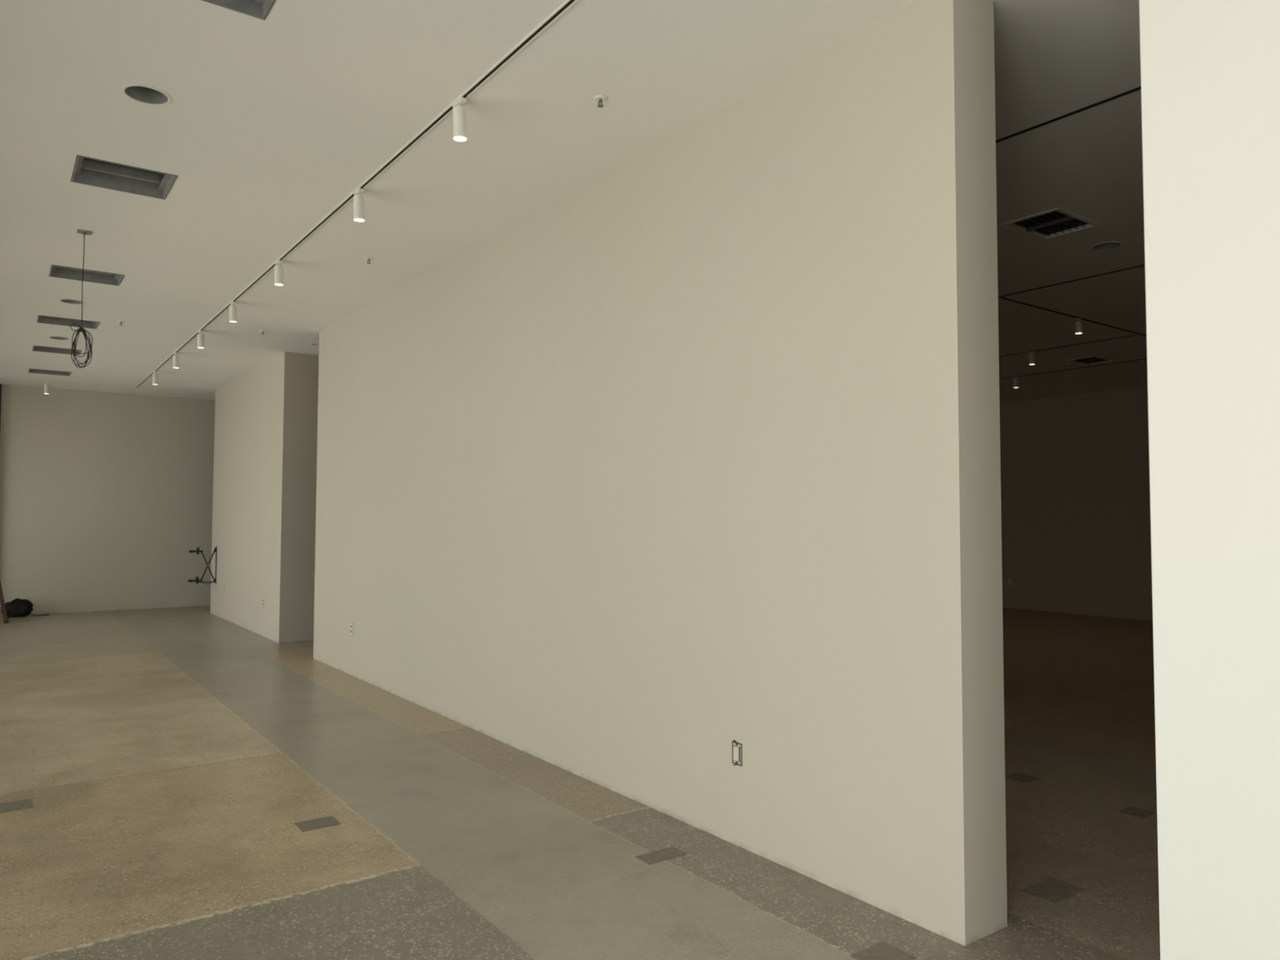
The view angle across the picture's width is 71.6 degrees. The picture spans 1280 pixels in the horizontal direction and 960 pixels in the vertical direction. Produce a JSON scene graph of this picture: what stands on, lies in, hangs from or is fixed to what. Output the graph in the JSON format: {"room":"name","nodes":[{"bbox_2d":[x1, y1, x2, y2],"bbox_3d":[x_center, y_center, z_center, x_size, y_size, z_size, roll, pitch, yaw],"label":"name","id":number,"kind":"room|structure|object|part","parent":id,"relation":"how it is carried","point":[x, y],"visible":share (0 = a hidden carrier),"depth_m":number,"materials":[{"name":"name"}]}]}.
{"room":"museum","nodes":[
{"label":"museum","id":0,"kind":"room"},
{"bbox_2d":[0,384,215,616],"bbox_3d":[-5.254,0.208,17.543,17.200,4.190,0.200,2,-3,-36],"label":"wall","id":1,"kind":"structure","parent":0,"point":[105,497],"depth_m":14.74,"materials":[{"name":"white paint"}]},
{"bbox_2d":[0,383,1,426],"bbox_3d":[-10.090,0.310,13.842,0.115,3.640,0.060,2,-3,-36],"label":"trim","id":2,"kind":"structure","parent":1,"relation":"attached to","point":[0,384],"depth_m":13.92,"materials":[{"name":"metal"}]},
{"bbox_2d":[209,351,319,643],"bbox_3d":[-1.057,0.427,16.210,11.580,3.660,4.277,2,-3,-36],"label":"wall","id":3,"kind":"structure","parent":0,"point":[264,474],"depth_m":11.60,"materials":[{"name":"paint"}]},
{"bbox_2d":[187,546,217,584],"bbox_3d":[-6.920,1.351,14.035,0.400,0.605,0.050,2,-3,-36],"label":"wall bracket","id":4,"kind":"object","parent":3,"relation":"attached to","point":[197,551],"depth_m":14.05,"materials":[{"name":"black metal"}]},
{"bbox_2d":[0,0,1147,403],"bbox_3d":[0.795,-1.682,9.426,16.700,0.020,20.160,2,-3,-36],"label":"ceiling","id":5,"kind":"structure","parent":0,"point":[269,125],"depth_m":4.98,"materials":[{"name":"paint"}]},
{"bbox_2d":[27,368,71,376],"bbox_3d":[-8.508,-1.634,12.792,0.507,0.170,0.442,2,-3,-36],"label":"ceiling fixture housing","id":6,"kind":"object","parent":5,"relation":"in","point":[30,371],"depth_m":12.94,"materials":[{"name":"white metal"}]},
{"bbox_2d":[31,345,81,355],"bbox_3d":[-7.298,-1.703,11.108,0.502,0.170,0.432,2,-3,-36],"label":"ceiling fixture housing","id":7,"kind":"object","parent":5,"relation":"in","point":[38,348],"depth_m":11.24,"materials":[{"name":"white metal"}]},
{"bbox_2d":[48,336,70,340],"bbox_3d":[-6.763,-1.725,10.334,0.216,0.149,0.216,2,-3,-36],"label":"recessed light","id":8,"kind":"object","parent":5,"relation":"in","point":[61,338],"visible":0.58,"depth_m":10.39,"materials":[{"name":"metal"}]},
{"bbox_2d":[36,315,100,328],"bbox_3d":[-6.116,-1.770,9.496,0.547,0.170,0.432,2,-3,-36],"label":"ceiling fixture housing","id":9,"kind":"object","parent":5,"relation":"in","point":[41,318],"depth_m":9.63,"materials":[{"name":"white metal"}]},
{"bbox_2d":[58,298,84,304],"bbox_3d":[-5.492,-1.797,8.577,0.216,0.149,0.216,2,-3,-36],"label":"recessed light","id":10,"kind":"object","parent":5,"relation":"in","point":[64,300],"visible":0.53,"depth_m":8.64,"materials":[{"name":"metal"}]},
{"bbox_2d":[69,229,93,368],"bbox_3d":[-4.059,-1.310,6.456,0.146,1.007,0.090,2,-3,-36],"label":"coiled cable","id":11,"kind":"object","parent":5,"relation":"hanging from","point":[84,233],"visible":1,"depth_m":6.45,"materials":[{"name":"metal"}]},
{"bbox_2d":[48,264,124,285],"bbox_3d":[-4.774,-1.845,7.660,0.527,0.170,0.442,2,-3,-36],"label":"ceiling fixture housing","id":12,"kind":"object","parent":5,"relation":"in","point":[56,271],"depth_m":7.80,"materials":[{"name":"white metal"}]},
{"bbox_2d":[70,155,177,199],"bbox_3d":[-3.176,-1.936,5.461,0.522,0.170,0.502,2,-3,-36],"label":"ceiling fixture housing","id":13,"kind":"object","parent":5,"relation":"in","point":[86,171],"depth_m":5.61,"materials":[{"name":"white metal"}]},
{"bbox_2d":[121,84,171,105],"bbox_3d":[-2.432,-1.970,4.376,0.216,0.149,0.216,2,-3,-36],"label":"recessed light","id":14,"kind":"object","parent":5,"relation":"in","point":[144,94],"visible":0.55,"depth_m":4.44,"materials":[{"name":"metal"}]},
{"bbox_2d":[201,0,275,20],"bbox_3d":[-1.648,-2.022,3.372,0.532,0.170,0.462,2,-3,-36],"label":"ceiling fixture housing","id":15,"kind":"object","parent":5,"relation":"in","point":[260,9],"depth_m":3.65,"materials":[{"name":"white metal"}]},
{"bbox_2d":[308,342,319,345],"bbox_3d":[-3.909,-1.680,10.647,0.120,0.106,0.120,2,-3,-36],"label":"recessed light","id":16,"kind":"object","parent":5,"relation":"in","point":[311,344],"visible":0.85,"depth_m":10.62,"materials":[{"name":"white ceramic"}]},
{"bbox_2d":[135,0,578,387],"bbox_3d":[-2.520,-1.798,6.635,0.034,0.008,18.960,2,-3,-36],"label":"track","id":17,"kind":"object","parent":5,"relation":"attached to","point":[567,4],"visible":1,"depth_m":4.87,"materials":[{"name":"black metal"}]},
{"bbox_2d":[152,370,157,384],"bbox_3d":[-6.895,-1.451,12.619,0.070,0.189,0.110,2,-3,-36],"label":"track light","id":18,"kind":"object","parent":17,"relation":"attached to","point":[154,375],"visible":1,"depth_m":12.59,"materials":[{"name":"white metal"}]},
{"bbox_2d":[173,352,178,368],"bbox_3d":[-5.857,-1.510,11.199,0.070,0.189,0.110,2,-3,-36],"label":"track light","id":19,"kind":"object","parent":17,"relation":"attached to","point":[175,357],"visible":1,"depth_m":11.17,"materials":[{"name":"white metal"}]},
{"bbox_2d":[197,329,204,348],"bbox_3d":[-4.890,-1.564,9.876,0.070,0.189,0.110,2,-3,-36],"label":"track light","id":20,"kind":"object","parent":17,"relation":"attached to","point":[200,336],"visible":1,"depth_m":9.85,"materials":[{"name":"white metal"}]},
{"bbox_2d":[229,301,236,322],"bbox_3d":[-3.922,-1.619,8.552,0.070,0.189,0.110,2,-3,-36],"label":"track light","id":21,"kind":"object","parent":17,"relation":"attached to","point":[233,308],"visible":1,"depth_m":8.53,"materials":[{"name":"white metal"}]},
{"bbox_2d":[274,260,283,285],"bbox_3d":[-2.925,-1.675,7.189,0.070,0.189,0.110,2,-3,-36],"label":"track light","id":22,"kind":"object","parent":17,"relation":"attached to","point":[278,269],"visible":1,"depth_m":7.16,"materials":[{"name":"white metal"}]},
{"bbox_2d":[353,187,364,222],"bbox_3d":[-1.781,-1.739,5.624,0.070,0.189,0.110,2,-3,-36],"label":"track light","id":23,"kind":"object","parent":17,"relation":"attached to","point":[358,200],"visible":1,"depth_m":5.60,"materials":[{"name":"white metal"}]},
{"bbox_2d":[452,97,466,142],"bbox_3d":[-0.896,-1.789,4.413,0.070,0.189,0.110,2,-3,-36],"label":"track light","id":24,"kind":"object","parent":17,"relation":"attached to","point":[460,124],"visible":1,"depth_m":4.39,"materials":[{"name":"white metal"}]},
{"bbox_2d":[364,257,373,263],"bbox_3d":[-2.176,-1.760,7.121,0.076,0.040,0.076,2,-3,-36],"label":"sprinkler head","id":25,"kind":"object","parent":5,"relation":"attached to","point":[369,259],"visible":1,"depth_m":7.11},
{"bbox_2d":[592,94,608,107],"bbox_3d":[-0.196,-1.872,4.396,0.076,0.040,0.076,2,-3,-36],"label":"sprinkler head","id":26,"kind":"object","parent":5,"relation":"attached to","point":[599,98],"visible":1,"depth_m":4.39},
{"bbox_2d":[1000,207,1101,240],"bbox_3d":[2.900,-1.862,6.262,0.580,0.133,0.420,2,-3,-36],"label":"ceiling vent","id":27,"kind":"object","parent":5,"relation":"in","point":[1055,220],"visible":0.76,"depth_m":6.35,"materials":[{"name":"white metal"}]},
{"bbox_2d":[995,86,1141,142],"bbox_3d":[0.912,-1.804,6.319,0.020,0.005,13.000,2,-3,-36],"label":"track","id":28,"kind":"object","parent":5,"relation":"attached to","point":[1139,87],"visible":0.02,"depth_m":4.55,"materials":[{"name":"black metal"}]},
{"bbox_2d":[1000,334,1137,356],"bbox_3d":[3.733,-1.528,12.522,0.020,0.005,6.300,2,-3,-36],"label":"track","id":29,"kind":"object","parent":5,"relation":"attached to","point":[1133,335],"visible":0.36,"depth_m":10.60,"materials":[{"name":"black metal"}]},
{"bbox_2d":[1026,351,1036,364],"bbox_3d":[4.853,-1.507,10.985,0.066,0.153,0.110,2,-3,-36],"label":"track light","id":30,"kind":"object","parent":29,"relation":"attached to","point":[1032,357],"visible":1,"depth_m":10.96,"materials":[{"name":"white metal"}]},
{"bbox_2d":[998,264,1145,297],"bbox_3d":[3.448,-1.716,8.169,0.020,0.005,13.000,2,-3,-36],"label":"track","id":31,"kind":"object","parent":5,"relation":"attached to","point":[1143,264],"visible":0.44,"depth_m":7.71,"materials":[{"name":"black metal"}]},
{"bbox_2d":[999,358,1146,379],"bbox_3d":[5.065,-1.482,13.494,0.020,0.005,6.300,2,-3,-36],"label":"track","id":32,"kind":"object","parent":5,"relation":"attached to","point":[1145,358],"visible":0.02,"depth_m":12.21,"materials":[{"name":"black metal"}]},
{"bbox_2d":[1012,377,1019,387],"bbox_3d":[5.478,-1.421,12.926,0.066,0.153,0.110,2,-3,-36],"label":"track light","id":33,"kind":"object","parent":32,"relation":"attached to","point":[1015,381],"visible":1,"depth_m":12.90,"materials":[{"name":"white metal"}]},
{"bbox_2d":[1000,297,1146,336],"bbox_3d":[6.059,-1.618,10.272,6.600,0.005,0.020,2,-3,-36],"label":"track","id":34,"kind":"object","parent":5,"relation":"attached to","point":[1002,297],"visible":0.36,"depth_m":9.04,"materials":[{"name":"black metal"}]},
{"bbox_2d":[1074,317,1082,333],"bbox_3d":[4.524,-1.587,9.149,0.110,0.153,0.066,2,-3,-36],"label":"track light","id":35,"kind":"object","parent":34,"relation":"attached to","point":[1078,325],"visible":1,"depth_m":9.12,"materials":[{"name":"white metal"}]},
{"bbox_2d":[1064,355,1115,364],"bbox_3d":[5.893,-1.623,11.602,0.560,0.133,0.400,2,-3,-36],"label":"ceiling vent","id":36,"kind":"object","parent":5,"relation":"in","point":[1093,358],"visible":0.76,"depth_m":11.62,"materials":[{"name":"white metal"}]},
{"bbox_2d":[1090,241,1122,250],"bbox_3d":[3.548,-1.851,6.748,0.216,0.149,0.216,2,-3,-36],"label":"recessed light","id":37,"kind":"object","parent":5,"relation":"in","point":[1108,245],"visible":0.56,"depth_m":6.82,"materials":[{"name":"metal"}]},
{"bbox_3d":[-9.733,-1.537,13.138,4.040,0.008,0.034,2,-3,-36],"label":"track","id":38,"kind":"object","parent":5,"relation":"attached to","visible":0},
{"bbox_2d":[42,381,51,394],"bbox_3d":[-9.095,-1.415,13.599,0.110,0.188,0.066,2,-3,-36],"label":"track light","id":39,"kind":"object","parent":38,"relation":"hanging from","point":[46,385],"visible":1,"depth_m":13.57,"materials":[{"name":"white metal"}]},
{"bbox_2d":[0,605,1159,959],"bbox_3d":[0.745,2.061,9.235,17.200,0.204,20.560,2,-3,-36],"label":"floor","id":40,"kind":"structure","parent":0,"point":[167,761],"depth_m":4.45,"materials":[{"name":"concrete"}]},
{"bbox_2d":[0,580,8,623],"bbox_3d":[-9.653,1.544,13.020,0.660,1.115,0.460,2,-3,-36],"label":"stepladder","id":41,"kind":"object","parent":40,"relation":"on","point":[2,598],"visible":1,"depth_m":12.99,"materials":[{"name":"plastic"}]},
{"bbox_2d":[0,598,48,617],"bbox_3d":[-9.636,1.985,13.896,0.284,0.300,0.593,-2,-3,34],"label":"duffel bag","id":42,"kind":"object","parent":40,"relation":"on","point":[17,607],"visible":0.88,"depth_m":13.75,"materials":[{"name":"black fabric"}]},
{"bbox_3d":[-9.459,2.105,13.965,0.267,0.067,0.051,2,-3,-43],"label":"cord","id":43,"kind":"part","parent":42,"relation":"part of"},
{"bbox_2d":[313,0,1007,946],"bbox_3d":[-1.098,0.016,6.691,0.273,3.660,8.147,2,-3,-36],"label":"wall","id":44,"kind":"structure","parent":0,"point":[695,451],"depth_m":4.30,"materials":[{"name":"paint"}]},
{"bbox_2d":[350,622,353,635],"bbox_3d":[-2.864,1.478,8.802,0.009,0.128,0.084,2,-3,-36],"label":"wall outlet","id":45,"kind":"object","parent":44,"relation":"attached to","point":[351,623],"visible":1,"depth_m":8.79,"materials":[{"name":"white plastic"}]},
{"bbox_2d":[732,739,742,766],"bbox_3d":[0.463,1.311,4.251,0.010,0.123,0.066,2,-3,-36],"label":"outlet box","id":46,"kind":"object","parent":44,"relation":"attached to","point":[736,747],"visible":1,"depth_m":4.25,"materials":[{"name":"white plastic"}]},
{"bbox_2d":[999,386,1152,621],"bbox_3d":[7.614,0.106,14.338,0.200,4.190,20.160,2,-3,-36],"label":"wall","id":47,"kind":"structure","parent":0,"point":[1075,482],"depth_m":14.66,"materials":[{"name":"white paint"}]},
{"bbox_2d":[1007,577,1012,585],"bbox_3d":[6.505,1.784,15.602,0.009,0.128,0.084,2,-3,-36],"label":"wall outlet","id":48,"kind":"object","parent":47,"relation":"attached to","point":[1010,580],"visible":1,"depth_m":15.60,"materials":[{"name":"white plastic"}]},
{"bbox_2d":[1139,0,1279,959],"bbox_3d":[2.971,-0.213,1.126,0.273,3.660,4.297,2,-3,-36],"label":"wall","id":49,"kind":"structure","parent":0,"point":[1210,69],"depth_m":2.62,"materials":[{"name":"paint"}]}
]}

